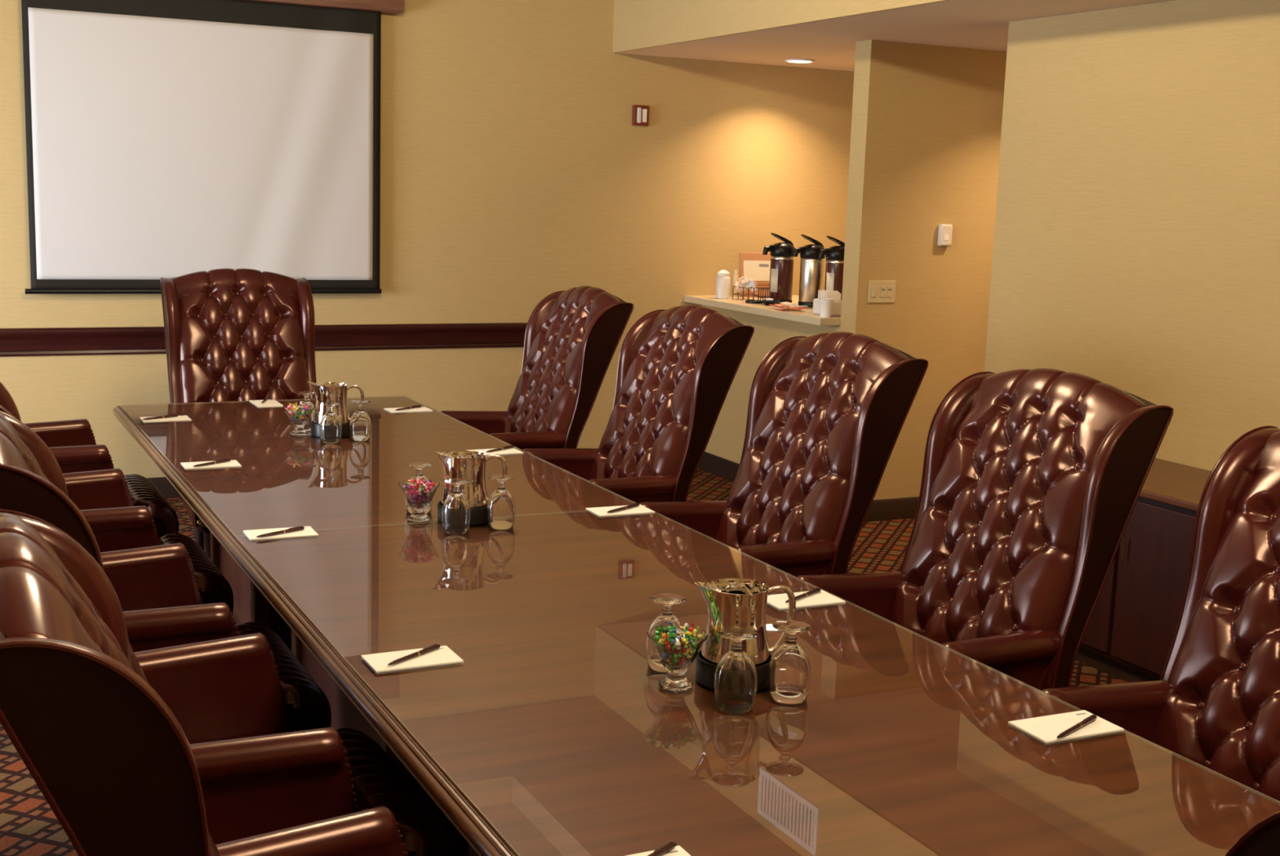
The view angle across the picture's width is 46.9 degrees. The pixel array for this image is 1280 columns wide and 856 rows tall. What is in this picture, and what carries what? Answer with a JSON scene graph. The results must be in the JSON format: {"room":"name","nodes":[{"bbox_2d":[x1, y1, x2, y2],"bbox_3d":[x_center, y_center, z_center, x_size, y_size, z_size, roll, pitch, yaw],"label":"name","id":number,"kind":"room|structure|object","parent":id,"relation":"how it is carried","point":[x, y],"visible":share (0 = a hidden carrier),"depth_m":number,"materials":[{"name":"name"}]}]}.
{"room":"conference room","nodes":[
{"label":"conference room","id":0,"kind":"room"},
{"bbox_2d":[0,0,853,477],"bbox_3d":[-1.494,-1.310,8.207,8.570,3.300,0.120,-3,10,-26],"label":"wall","id":1,"kind":"structure","parent":0,"point":[516,171],"depth_m":8.52,"materials":[{"name":"paint"}]},
{"bbox_2d":[146,476,182,497],"bbox_3d":[-2.450,0.315,7.946,6.250,0.115,0.014,-3,10,-26],"label":"baseboard","id":2,"kind":"structure","parent":1,"relation":"attached to","point":[163,485],"depth_m":7.89,"materials":[{"name":"brown wood"}]},
{"bbox_2d":[21,0,404,293],"bbox_3d":[-2.244,-1.528,7.657,2.060,1.662,0.120,-3,10,-26],"label":"projection screen","id":3,"kind":"object","parent":1,"relation":"attached to","point":[169,139],"visible":0.98,"depth_m":7.64,"materials":[{"name":"white fabric"}]},
{"bbox_2d":[0,322,527,356],"bbox_3d":[-2.714,-0.452,7.662,5.590,0.142,0.042,-3,10,-26],"label":"trim","id":4,"kind":"structure","parent":1,"relation":"attached to","point":[35,341],"depth_m":8.14,"materials":[{"name":"brown wood"}]},
{"bbox_2d":[631,105,648,125],"bbox_3d":[0.005,-1.856,8.764,0.100,0.118,0.040,-3,10,-26],"label":"fire alarm strobe","id":5,"kind":"object","parent":1,"relation":"attached to","point":[640,113],"visible":1,"depth_m":8.75,"materials":[{"name":"red plastic"}]},
{"bbox_2d":[0,467,1128,855],"bbox_3d":[0.600,1.140,4.155,8.570,0.100,9.900,-3,10,-26],"label":"floor","id":6,"kind":"structure","parent":0,"point":[28,825],"depth_m":4.48,"materials":[{"name":"carpet"}]},
{"bbox_2d":[23,418,178,537],"bbox_3d":[-2.284,0.092,5.678,0.898,1.293,0.698,-3,10,-26],"label":"wingback chair","id":7,"kind":"object","parent":6,"relation":"on","point":[73,443],"visible":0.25,"depth_m":5.65,"materials":[{"name":"leather"}]},
{"bbox_2d":[62,467,233,616],"bbox_3d":[-1.800,0.267,4.694,0.898,1.293,0.698,-3,10,-26],"label":"wingback chair","id":8,"kind":"object","parent":6,"relation":"on","point":[103,496],"visible":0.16,"depth_m":4.65,"materials":[{"name":"leather"}]},
{"bbox_2d":[0,381,331,730],"bbox_3d":[-1.281,0.445,3.706,0.898,1.293,0.698,-3,10,-26],"label":"wingback chair","id":9,"kind":"object","parent":6,"relation":"on","point":[156,587],"visible":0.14,"depth_m":3.76,"materials":[{"name":"leather"}]},
{"bbox_2d":[0,508,408,855],"bbox_3d":[-0.432,0.742,2.044,0.898,1.293,0.698,-3,10,-26],"label":"wingback chair","id":10,"kind":"object","parent":6,"relation":"on","point":[112,761],"visible":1,"depth_m":1.56,"materials":[{"name":"leather"}]},
{"bbox_2d":[0,410,458,855],"bbox_3d":[-0.863,0.584,2.933,0.898,1.293,0.698,-3,10,-26],"label":"wingback chair","id":11,"kind":"object","parent":6,"relation":"on","point":[259,774],"visible":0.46,"depth_m":2.76,"materials":[{"name":"leather"}]},
{"bbox_2d":[160,268,316,558],"bbox_3d":[-1.734,-0.043,6.619,0.698,1.293,0.898,-3,10,-26],"label":"wingback chair","id":12,"kind":"object","parent":6,"relation":"on","point":[231,334],"visible":0.52,"depth_m":6.75,"materials":[{"name":"leather"}]},
{"bbox_2d":[440,285,634,449],"bbox_3d":[-0.585,0.038,6.355,0.898,1.293,0.698,-3,10,-26],"label":"wingback chair","id":13,"kind":"object","parent":6,"relation":"on","point":[573,335],"visible":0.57,"depth_m":6.27,"materials":[{"name":"leather"}]},
{"bbox_2d":[523,304,754,502],"bbox_3d":[-0.150,0.194,5.479,0.898,1.293,0.698,-3,10,-26],"label":"wingback chair","id":14,"kind":"object","parent":6,"relation":"on","point":[678,366],"visible":0.58,"depth_m":5.41,"materials":[{"name":"leather"}]},
{"bbox_2d":[112,396,1279,855],"bbox_3d":[-0.524,0.653,4.256,1.281,0.754,5.087,-3,10,-26],"label":"conference table","id":15,"kind":"object","parent":6,"relation":"on","point":[555,722],"visible":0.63,"depth_m":2.87,"materials":[{"name":"brown wood"}]},
{"bbox_2d":[120,395,635,537],"bbox_3d":[-1.080,0.074,5.338,1.228,0.006,2.441,-3,10,-26],"label":"glass pane","id":16,"kind":"object","parent":15,"relation":"on","point":[121,406],"visible":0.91,"depth_m":5.60,"materials":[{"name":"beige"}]},
{"bbox_2d":[139,415,191,422],"bbox_3d":[-1.877,-0.037,5.829,0.182,0.004,0.107,-3,10,-26],"label":"notepad","id":17,"kind":"object","parent":16,"relation":"on","point":[179,417],"visible":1,"depth_m":5.81,"materials":[{"name":"white paper"}]},
{"bbox_2d":[142,413,177,419],"bbox_3d":[-1.892,-0.043,5.817,0.010,0.012,0.156,9,12,39],"label":"pen","id":18,"kind":"object","parent":17,"relation":"on","point":[171,415],"visible":1,"depth_m":5.82,"materials":[{"name":"red"}]},
{"bbox_2d":[180,459,241,469],"bbox_3d":[-1.437,0.122,4.938,0.182,0.004,0.107,-2,10,-25],"label":"notepad","id":19,"kind":"object","parent":16,"relation":"on","point":[233,463],"visible":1,"depth_m":4.92,"materials":[{"name":"white paper"}]},
{"bbox_2d":[193,457,231,466],"bbox_3d":[-1.431,0.117,4.928,0.010,0.012,0.156,8,11,33],"label":"pen","id":20,"kind":"object","parent":19,"relation":"on","point":[227,460],"visible":1,"depth_m":4.93,"materials":[{"name":"red"}]},
{"bbox_2d":[248,399,283,407],"bbox_3d":[-1.600,-0.106,6.311,0.107,0.004,0.182,-3,10,-26],"label":"notepad","id":21,"kind":"object","parent":16,"relation":"on","point":[269,402],"visible":0.93,"depth_m":6.29,"materials":[{"name":"white paper"}]},
{"bbox_2d":[283,404,314,435],"bbox_3d":[-1.289,-0.029,5.574,0.120,0.108,0.120,-3,10,-26],"label":"vase","id":22,"kind":"object","parent":16,"relation":"on","point":[300,417],"visible":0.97,"depth_m":5.55,"materials":[{"name":"white"}]},
{"bbox_2d":[296,391,315,430],"bbox_3d":[-1.288,-0.067,5.693,0.081,0.144,0.081,-3,10,-26],"label":"water goblet","id":23,"kind":"object","parent":16,"relation":"on","point":[306,393],"visible":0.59,"depth_m":5.67,"materials":[{"name":"white"}]},
{"bbox_2d":[310,420,350,437],"bbox_3d":[-1.170,0.001,5.596,0.156,0.050,0.156,0,9,-12],"label":"coaster","id":24,"kind":"object","parent":16,"relation":"on","point":[314,427],"visible":0.28,"depth_m":5.54,"materials":[{"name":"black plastic"}]},
{"bbox_2d":[306,381,364,424],"bbox_3d":[-1.154,-0.079,5.586,0.154,0.194,0.156,8,11,33],"label":"pitcher","id":25,"kind":"object","parent":24,"relation":"on","point":[324,391],"visible":0.69,"depth_m":5.54,"materials":[{"name":"silver metal"}]},
{"bbox_2d":[319,401,342,443],"bbox_3d":[-1.141,-0.020,5.435,0.081,0.144,0.081,-3,10,-26],"label":"water goblet","id":26,"kind":"object","parent":16,"relation":"on","point":[330,426],"visible":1,"depth_m":5.41,"materials":[{"name":"white"}]},
{"bbox_2d":[349,400,371,440],"bbox_3d":[-1.045,-0.028,5.507,0.081,0.144,0.081,-3,10,-26],"label":"water goblet","id":27,"kind":"object","parent":16,"relation":"on","point":[360,424],"visible":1,"depth_m":5.48,"materials":[{"name":"white"}]},
{"bbox_2d":[383,406,432,412],"bbox_3d":[-0.985,-0.078,6.265,0.182,0.004,0.107,-3,10,-27],"label":"notepad","id":28,"kind":"object","parent":16,"relation":"on","point":[422,408],"visible":0.96,"depth_m":6.25,"materials":[{"name":"white paper"}]},
{"bbox_2d":[395,404,421,410],"bbox_3d":[-0.984,-0.085,6.264,0.010,0.012,0.156,8,11,34],"label":"pen","id":29,"kind":"object","parent":28,"relation":"on","point":[415,406],"visible":1,"depth_m":6.27,"materials":[{"name":"red"}]},
{"bbox_2d":[404,461,432,513],"bbox_3d":[-0.649,0.176,4.329,0.081,0.144,0.081,-3,10,-26],"label":"water goblet","id":30,"kind":"object","parent":16,"relation":"on","point":[419,465],"visible":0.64,"depth_m":4.31,"materials":[{"name":"clear glass"}]},
{"bbox_2d":[398,479,439,521],"bbox_3d":[-0.634,0.211,4.229,0.120,0.108,0.120,-3,10,-26],"label":"vase","id":31,"kind":"object","parent":16,"relation":"on","point":[419,500],"visible":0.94,"depth_m":4.20,"materials":[{"name":"white"}]},
{"bbox_2d":[466,447,524,455],"bbox_3d":[-0.526,0.086,5.346,0.182,0.004,0.107,-3,10,-27],"label":"notepad","id":32,"kind":"object","parent":16,"relation":"on","point":[510,451],"visible":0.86,"depth_m":5.34,"materials":[{"name":"white paper"}]},
{"bbox_2d":[485,444,514,452],"bbox_3d":[-0.510,0.076,5.364,0.010,0.012,0.156,8,11,33],"label":"pen","id":33,"kind":"object","parent":32,"relation":"on","point":[508,446],"visible":1,"depth_m":5.37,"materials":[{"name":"red"}]},
{"bbox_2d":[235,509,1279,855],"bbox_3d":[0.025,0.471,3.116,1.228,0.006,2.582,-3,10,-26],"label":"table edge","id":34,"kind":"object","parent":15,"relation":"on","point":[405,727],"visible":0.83,"depth_m":3.05,"materials":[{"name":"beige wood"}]},
{"bbox_2d":[243,525,318,540],"bbox_3d":[-0.980,0.286,4.020,0.182,0.004,0.107,-2,10,-25],"label":"notepad","id":35,"kind":"object","parent":34,"relation":"on","point":[308,531],"visible":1,"depth_m":4.01,"materials":[{"name":"white paper"}]},
{"bbox_2d":[256,525,304,537],"bbox_3d":[-0.976,0.282,4.001,0.010,0.012,0.156,9,12,39],"label":"pen","id":36,"kind":"object","parent":35,"relation":"on","point":[299,527],"visible":1,"depth_m":4.00,"materials":[{"name":"red"}]},
{"bbox_2d":[360,644,463,672],"bbox_3d":[-0.463,0.469,3.000,0.182,0.004,0.107,-3,10,-27],"label":"notepad","id":37,"kind":"object","parent":34,"relation":"on","point":[379,662],"visible":1,"depth_m":2.99,"materials":[{"name":"white paper"}]},
{"bbox_2d":[387,643,439,664],"bbox_3d":[-0.460,0.461,3.001,0.010,0.012,0.156,8,11,32],"label":"pen","id":38,"kind":"object","parent":37,"relation":"on","point":[433,646],"visible":1,"depth_m":3.00,"materials":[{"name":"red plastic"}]},
{"bbox_2d":[441,477,471,533],"bbox_3d":[-0.511,0.217,4.103,0.081,0.144,0.081,-3,10,-26],"label":"water goblet","id":39,"kind":"object","parent":34,"relation":"on","point":[455,510],"visible":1,"depth_m":4.08,"materials":[{"name":"white"}]},
{"bbox_2d":[437,500,487,524],"bbox_3d":[-0.506,0.241,4.253,0.156,0.050,0.156,0,9,-12],"label":"coaster","id":40,"kind":"object","parent":34,"relation":"on","point":[478,515],"visible":0.34,"depth_m":4.20,"materials":[{"name":"black plastic"}]},
{"bbox_2d":[434,450,506,507],"bbox_3d":[-0.490,0.161,4.244,0.154,0.194,0.156,8,11,33],"label":"pitcher","id":41,"kind":"object","parent":40,"relation":"on","point":[468,464],"visible":0.57,"depth_m":4.20,"materials":[{"name":"silver metal"}]},
{"bbox_2d":[486,474,515,528],"bbox_3d":[-0.393,0.209,4.174,0.081,0.144,0.081,-3,10,-26],"label":"water goblet","id":42,"kind":"object","parent":34,"relation":"on","point":[500,507],"visible":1,"depth_m":4.15,"materials":[{"name":"clear glass"}]},
{"bbox_2d":[585,504,655,516],"bbox_3d":[-0.059,0.248,4.443,0.182,0.004,0.107,-2,10,-25],"label":"notepad","id":43,"kind":"object","parent":34,"relation":"on","point":[599,511],"visible":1,"depth_m":4.43,"materials":[{"name":"white paper"}]},
{"bbox_2d":[606,502,639,512],"bbox_3d":[-0.051,0.241,4.441,0.010,0.012,0.156,9,11,36],"label":"pen","id":44,"kind":"object","parent":43,"relation":"on","point":[634,504],"visible":1,"depth_m":4.44,"materials":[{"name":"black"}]},
{"bbox_2d":[625,844,690,855],"bbox_3d":[0.000,0.631,2.094,0.182,0.004,0.107,-3,10,-26],"label":"notepad","id":45,"kind":"object","parent":34,"relation":"on","point":[677,850],"visible":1,"depth_m":2.15,"materials":[{"name":"white paper"}]},
{"bbox_2d":[646,840,675,855],"bbox_3d":[0.004,0.621,2.112,0.010,0.012,0.156,9,11,36],"label":"pen","id":46,"kind":"object","parent":45,"relation":"on","point":[668,846],"visible":1,"depth_m":2.15,"materials":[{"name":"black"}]},
{"bbox_2d":[646,592,685,671],"bbox_3d":[0.054,0.415,2.996,0.081,0.144,0.081,-3,10,-26],"label":"water goblet","id":47,"kind":"object","parent":34,"relation":"on","point":[667,599],"visible":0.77,"depth_m":2.98,"materials":[{"name":"white"}]},
{"bbox_2d":[646,623,708,690],"bbox_3d":[0.072,0.453,2.882,0.120,0.108,0.120,-3,10,-26],"label":"vase","id":48,"kind":"object","parent":34,"relation":"on","point":[676,662],"visible":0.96,"depth_m":2.86,"materials":[{"name":"white"}]},
{"bbox_2d":[653,631,659,641],"bbox_3d":[0.033,0.407,2.859,0.011,0.026,0.011,2,9,1],"label":"candy","id":49,"kind":"object","parent":48,"relation":"in","point":[656,637],"visible":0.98,"depth_m":2.86,"materials":[{"name":"green food"}]},
{"bbox_2d":[657,625,667,632],"bbox_3d":[0.047,0.397,2.902,0.026,0.022,0.011,-7,13,-44],"label":"candy","id":50,"kind":"object","parent":48,"relation":"in","point":[661,628],"visible":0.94,"depth_m":2.90,"materials":[{"name":"green food"}]},
{"bbox_2d":[666,633,671,644],"bbox_3d":[0.056,0.409,2.844,0.011,0.027,0.018,1,9,-6],"label":"candy","id":51,"kind":"object","parent":48,"relation":"in","point":[668,638],"visible":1,"depth_m":2.84,"materials":[{"name":"green food"}]},
{"bbox_2d":[662,624,675,631],"bbox_3d":[0.058,0.394,2.900,0.026,0.012,0.010,-2,10,-21],"label":"candy","id":52,"kind":"object","parent":48,"relation":"in","point":[668,627],"visible":0.91,"depth_m":2.90,"materials":[{"name":"green food"}]},
{"bbox_2d":[669,628,676,642],"bbox_3d":[0.066,0.402,2.857,0.020,0.027,0.011,-2,10,-20],"label":"candy","id":53,"kind":"object","parent":48,"relation":"in","point":[673,634],"visible":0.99,"depth_m":2.85,"materials":[{"name":"green food"}]},
{"bbox_2d":[679,633,688,644],"bbox_3d":[0.085,0.408,2.840,0.011,0.020,0.026,-5,12,-37],"label":"candy","id":54,"kind":"object","parent":48,"relation":"in","point":[683,639],"visible":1,"depth_m":2.84,"materials":[{"name":"yellow food"}]},
{"bbox_2d":[682,622,688,631],"bbox_3d":[0.089,0.395,2.907,0.010,0.017,0.027,4,9,11],"label":"candy","id":55,"kind":"object","parent":48,"relation":"in","point":[685,624],"visible":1,"depth_m":2.91,"materials":[{"name":"white food"}]},
{"bbox_2d":[682,631,695,635],"bbox_3d":[0.095,0.401,2.880,0.026,0.014,0.011,6,10,25],"label":"candy","id":56,"kind":"object","parent":48,"relation":"in","point":[688,633],"visible":0.91,"depth_m":2.88,"materials":[{"name":"yellow food"}]},
{"bbox_2d":[688,622,694,632],"bbox_3d":[0.100,0.397,2.901,0.017,0.027,0.010,-1,10,-17],"label":"candy","id":57,"kind":"object","parent":48,"relation":"in","point":[690,628],"visible":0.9,"depth_m":2.90,"materials":[{"name":"red food"}]},
{"bbox_2d":[691,625,700,637],"bbox_3d":[0.108,0.399,2.885,0.010,0.021,0.026,10,12,41],"label":"candy","id":58,"kind":"object","parent":48,"relation":"in","point":[698,626],"visible":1,"depth_m":2.88,"materials":[{"name":"yellow food"}]},
{"bbox_2d":[694,631,706,640],"bbox_3d":[0.117,0.407,2.874,0.026,0.020,0.010,-1,10,-20],"label":"candy","id":59,"kind":"object","parent":48,"relation":"in","point":[700,636],"visible":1,"depth_m":2.87,"materials":[{"name":"yellow food"}]},
{"label":"candy","id":60,"kind":"object","parent":48,"relation":"in","visible":0},
{"bbox_2d":[671,632,684,642],"bbox_3d":[0.073,0.405,2.846,0.026,0.022,0.011,3,9,4],"label":"candy","id":61,"kind":"object","parent":60,"relation":"on","point":[678,637],"visible":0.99,"depth_m":2.84,"materials":[{"name":"blue food"}]},
{"label":"candy","id":62,"kind":"object","parent":48,"relation":"in","visible":0},
{"label":"candy","id":63,"kind":"object","parent":62,"relation":"on","visible":0},
{"bbox_2d":[676,628,682,634],"bbox_3d":[0.078,0.399,2.876,0.010,0.020,0.026,4,10,15],"label":"candy","id":64,"kind":"object","parent":63,"relation":"on","point":[679,631],"visible":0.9,"depth_m":2.87,"materials":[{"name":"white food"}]},
{"bbox_2d":[695,648,772,689],"bbox_3d":[0.188,0.477,2.935,0.156,0.050,0.156,0,9,-12],"label":"coaster","id":65,"kind":"object","parent":34,"relation":"on","point":[704,670],"visible":0.35,"depth_m":2.88,"materials":[{"name":"black plastic"}]},
{"bbox_2d":[694,577,795,666],"bbox_3d":[0.204,0.398,2.925,0.154,0.194,0.156,8,11,33],"label":"pitcher","id":66,"kind":"object","parent":65,"relation":"on","point":[741,602],"visible":0.69,"depth_m":2.88,"materials":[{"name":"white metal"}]},
{"bbox_2d":[714,626,757,712],"bbox_3d":[0.181,0.455,2.776,0.081,0.144,0.081,-3,10,-26],"label":"water goblet","id":67,"kind":"object","parent":34,"relation":"on","point":[735,677],"visible":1,"depth_m":2.75,"materials":[{"name":"white"}]},
{"bbox_2d":[768,619,811,703],"bbox_3d":[0.289,0.449,2.834,0.081,0.144,0.081,-3,10,-26],"label":"water goblet","id":68,"kind":"object","parent":34,"relation":"on","point":[789,667],"visible":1,"depth_m":2.81,"materials":[{"name":"white"}]},
{"bbox_2d":[767,589,845,608],"bbox_3d":[0.386,0.411,3.533,0.182,0.004,0.107,-2,10,-25],"label":"notepad","id":69,"kind":"object","parent":34,"relation":"on","point":[822,597],"visible":0.89,"depth_m":3.52,"materials":[{"name":"white paper"}]},
{"bbox_2d":[785,586,821,602],"bbox_3d":[0.391,0.402,3.540,0.010,0.012,0.156,9,12,37],"label":"pen","id":70,"kind":"object","parent":69,"relation":"on","point":[812,591],"visible":0.91,"depth_m":3.55,"materials":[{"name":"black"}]},
{"bbox_2d":[1008,709,1124,742],"bbox_3d":[0.791,0.553,2.737,0.182,0.004,0.107,-2,10,-25],"label":"notepad","id":71,"kind":"object","parent":34,"relation":"on","point":[1046,728],"visible":1,"depth_m":2.73,"materials":[{"name":"white paper"}]},
{"bbox_2d":[1057,714,1097,737],"bbox_3d":[0.804,0.549,2.715,0.010,0.012,0.156,10,12,41],"label":"pen","id":72,"kind":"object","parent":71,"relation":"on","point":[1090,718],"visible":1,"depth_m":2.71,"materials":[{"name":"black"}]},
{"bbox_2d":[639,331,928,577],"bbox_3d":[0.298,0.355,4.577,0.898,1.293,0.698,-3,10,-26],"label":"wingback chair","id":73,"kind":"object","parent":6,"relation":"on","point":[828,412],"visible":0.49,"depth_m":4.53,"materials":[{"name":"leather"}]},
{"bbox_2d":[796,368,1173,689],"bbox_3d":[0.721,0.507,3.729,0.898,1.293,0.698,-3,10,-26],"label":"wingback chair","id":74,"kind":"object","parent":6,"relation":"on","point":[1033,481],"visible":0.61,"depth_m":3.69,"materials":[{"name":"leather"}]},
{"bbox_2d":[1075,457,1211,682],"bbox_3d":[2.391,0.710,4.561,0.559,0.735,3.140,-3,10,-26],"label":"credenza","id":75,"kind":"object","parent":6,"relation":"on","point":[1128,635],"visible":0.21,"depth_m":5.23,"materials":[{"name":"brown wood"}]},
{"bbox_2d":[1138,457,1211,511],"bbox_3d":[2.408,0.362,4.508,0.548,0.030,3.140,-3,10,-26],"label":"countertop","id":76,"kind":"structure","parent":75,"relation":"on","point":[1170,482],"depth_m":5.30,"materials":[{"name":"brown wood"}]},
{"bbox_2d":[1040,425,1279,800],"bbox_3d":[1.143,0.659,2.880,0.898,1.293,0.698,-3,10,-26],"label":"wingback chair","id":77,"kind":"object","parent":6,"relation":"on","point":[1215,702],"visible":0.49,"depth_m":3.08,"materials":[{"name":"leather"}]},
{"bbox_2d":[1225,809,1279,855],"bbox_3d":[0.697,0.824,1.770,0.698,1.293,0.898,-3,10,-26],"label":"wingback chair","id":78,"kind":"object","parent":6,"relation":"on","point":[1263,838],"visible":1,"depth_m":1.29,"materials":[{"name":"leather"}]},
{"bbox_2d":[701,304,840,463],"bbox_3d":[0.751,-0.152,8.591,0.100,1.040,1.540,-3,10,-26],"label":"half wall","id":79,"kind":"structure","parent":0,"point":[726,439],"depth_m":8.74,"materials":[{"name":"paint"}]},
{"bbox_2d":[697,451,739,481],"bbox_3d":[0.718,0.318,8.572,0.014,0.115,1.666,-3,10,-26],"label":"baseboard","id":80,"kind":"structure","parent":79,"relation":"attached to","point":[726,468],"depth_m":9.02,"materials":[{"name":"brown wood"}]},
{"bbox_2d":[684,294,840,325],"bbox_3d":[1.159,-0.703,8.696,1.228,0.040,1.537,-3,10,-26],"label":"countertop","id":81,"kind":"structure","parent":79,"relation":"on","point":[806,315],"depth_m":8.35,"materials":[{"name":"beige stone"}]},
{"bbox_2d":[715,269,730,298],"bbox_3d":[0.502,-0.869,8.916,0.084,0.173,0.084,-3,10,-26],"label":"canister","id":82,"kind":"object","parent":81,"relation":"on","point":[722,282],"visible":1,"depth_m":8.88,"materials":[{"name":"white plastic"}]},
{"bbox_2d":[732,269,737,297],"bbox_3d":[0.589,-0.892,9.102,0.032,0.165,0.032,-3,10,-26],"label":"jar","id":83,"kind":"object","parent":81,"relation":"on","point":[735,272],"visible":0.84,"depth_m":9.09,"materials":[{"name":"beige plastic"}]},
{"bbox_2d":[732,285,759,300],"bbox_3d":[0.639,-0.814,8.903,0.115,0.077,0.126,-3,10,-26],"label":"wire rack","id":84,"kind":"object","parent":81,"relation":"on","point":[738,293],"visible":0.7,"depth_m":8.87,"materials":[{"name":"brown metal"}]},
{"bbox_2d":[738,275,744,284],"bbox_3d":[0.611,-0.889,8.875,0.008,0.044,0.057,9,12,37],"label":"packet","id":85,"kind":"object","parent":84,"relation":"in","point":[741,278],"visible":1,"depth_m":8.87,"materials":[{"name":"white paper"}]},
{"bbox_2d":[741,280,748,287],"bbox_3d":[0.631,-0.861,8.861,0.058,0.046,0.012,-3,10,-27],"label":"packet","id":86,"kind":"object","parent":84,"relation":"in","point":[746,282],"visible":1,"depth_m":8.86,"materials":[{"name":"white paper"}]},
{"bbox_2d":[748,279,755,287],"bbox_3d":[0.667,-0.865,8.863,0.060,0.054,0.009,10,13,42],"label":"packet","id":87,"kind":"object","parent":84,"relation":"in","point":[751,283],"visible":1,"depth_m":8.86,"materials":[{"name":"white paper"}]},
{"bbox_2d":[745,299,763,303],"bbox_3d":[0.672,-0.740,8.650,0.108,0.016,0.108,-3,10,-26],"label":"drip tray","id":88,"kind":"object","parent":81,"relation":"on","point":[750,301],"visible":0.95,"depth_m":8.61,"materials":[{"name":"black plastic"}]},
{"bbox_2d":[739,252,770,297],"bbox_3d":[0.736,-0.950,9.153,0.250,0.273,0.053,-2,10,-20],"label":"menu board","id":89,"kind":"object","parent":81,"relation":"on","point":[756,266],"visible":0.54,"depth_m":9.14,"materials":[{"name":"brown wood"}]},
{"bbox_2d":[753,287,768,299],"bbox_3d":[0.737,-0.788,8.742,0.101,0.084,0.086,-3,10,-26],"label":"wire rack","id":90,"kind":"object","parent":81,"relation":"on","point":[761,288],"visible":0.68,"depth_m":8.75,"materials":[{"name":"brown metal"}]},
{"bbox_2d":[762,297,776,305],"bbox_3d":[0.747,-0.728,8.509,0.080,0.041,0.080,-3,10,-26],"label":"bowl","id":91,"kind":"object","parent":81,"relation":"on","point":[767,301],"visible":0.94,"depth_m":8.49,"materials":[{"name":"black plastic"}]},
{"bbox_2d":[762,232,794,303],"bbox_3d":[0.808,-0.934,8.639,0.190,0.411,0.147,2,9,3],"label":"airpot","id":92,"kind":"object","parent":81,"relation":"on","point":[781,268],"visible":0.87,"depth_m":8.59,"materials":[{"name":"black plastic"}]},
{"bbox_2d":[783,302,796,305],"bbox_3d":[0.842,-0.693,8.252,0.048,0.014,0.060,9,12,38],"label":"packet","id":93,"kind":"object","parent":81,"relation":"on","point":[789,303],"visible":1,"depth_m":8.24,"materials":[{"name":"beige paper"}]},
{"bbox_2d":[792,234,825,306],"bbox_3d":[0.971,-0.909,8.515,0.190,0.411,0.147,2,9,3],"label":"airpot","id":94,"kind":"object","parent":81,"relation":"on","point":[811,267],"visible":0.87,"depth_m":8.46,"materials":[{"name":"silver metal"}]},
{"bbox_2d":[819,297,833,317],"bbox_3d":[0.986,-0.636,7.813,0.076,0.098,0.076,-3,10,-26],"label":"paper cup","id":95,"kind":"object","parent":81,"relation":"on","point":[825,304],"visible":1,"depth_m":7.79,"materials":[{"name":"white paper"}]},
{"bbox_2d":[813,289,841,315],"bbox_3d":[1.017,-0.674,7.951,0.110,0.132,0.150,-3,10,-26],"label":"napkin holder","id":96,"kind":"object","parent":81,"relation":"on","point":[835,295],"visible":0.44,"depth_m":7.91,"materials":[{"name":"white paper"}]},
{"bbox_2d":[817,235,844,299],"bbox_3d":[1.104,-0.886,8.404,0.190,0.411,0.147,2,9,3],"label":"airpot","id":97,"kind":"object","parent":81,"relation":"on","point":[834,255],"visible":0.59,"depth_m":8.34,"materials":[{"name":"black plastic"}]},
{"bbox_2d":[612,0,951,53],"bbox_3d":[1.984,-1.830,4.313,0.020,0.800,9.660,-3,10,-26],"label":"soffit","id":98,"kind":"structure","parent":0,"point":[637,24],"depth_m":7.55,"materials":[{"name":"paint"}]},
{"bbox_2d":[618,0,1176,71],"bbox_3d":[3.257,-1.544,4.996,2.840,0.100,9.660,-3,10,-26],"label":"ceiling","id":99,"kind":"structure","parent":0,"point":[981,24],"depth_m":7.14,"materials":[{"name":"beige paint"}]},
{"bbox_2d":[784,58,815,63],"bbox_3d":[0.944,-2.166,8.711,0.184,0.011,0.184,-3,10,-26],"label":"recessed light","id":100,"kind":"object","parent":99,"relation":"in","point":[788,60],"visible":1,"depth_m":8.68,"materials":[{"name":"white"}]},
{"bbox_2d":[840,40,1006,499],"bbox_3d":[2.086,-0.784,8.192,2.200,2.500,0.140,-3,10,-26],"label":"wall partition","id":101,"kind":"structure","parent":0,"point":[926,131],"depth_m":7.77,"materials":[{"name":"paint"}]},
{"bbox_2d":[867,280,896,302],"bbox_3d":[1.268,-0.712,7.713,0.170,0.115,0.010,-3,10,-26],"label":"switch plate","id":102,"kind":"object","parent":101,"relation":"attached to","point":[879,291],"visible":1,"depth_m":7.71,"materials":[{"name":"beige plastic"}]},
{"bbox_2d":[937,223,952,245],"bbox_3d":[1.618,-1.022,7.817,0.076,0.115,0.036,-3,10,-26],"label":"thermostat","id":103,"kind":"object","parent":101,"relation":"attached to","point":[944,231],"visible":1,"depth_m":7.80,"materials":[{"name":"white plastic"}]},
{"bbox_2d":[984,0,1279,471],"bbox_3d":[3.168,-0.016,3.682,0.120,2.500,6.930,-3,10,-26],"label":"wall","id":104,"kind":"structure","parent":0,"point":[1136,249],"depth_m":5.81,"materials":[{"name":"paint"}]},
{"bbox_3d":[2.428,-0.683,7.639,2.080,2.500,1.170,-3,10,-26],"label":"wall","id":105,"kind":"structure","parent":0,"visible":0},
{"bbox_2d":[864,496,919,521],"bbox_3d":[2.021,0.408,8.285,2.094,0.115,0.014,-3,10,-26],"label":"baseboard","id":106,"kind":"structure","parent":105,"relation":"attached to","point":[891,508],"depth_m":7.96,"materials":[{"name":"brown wood"}]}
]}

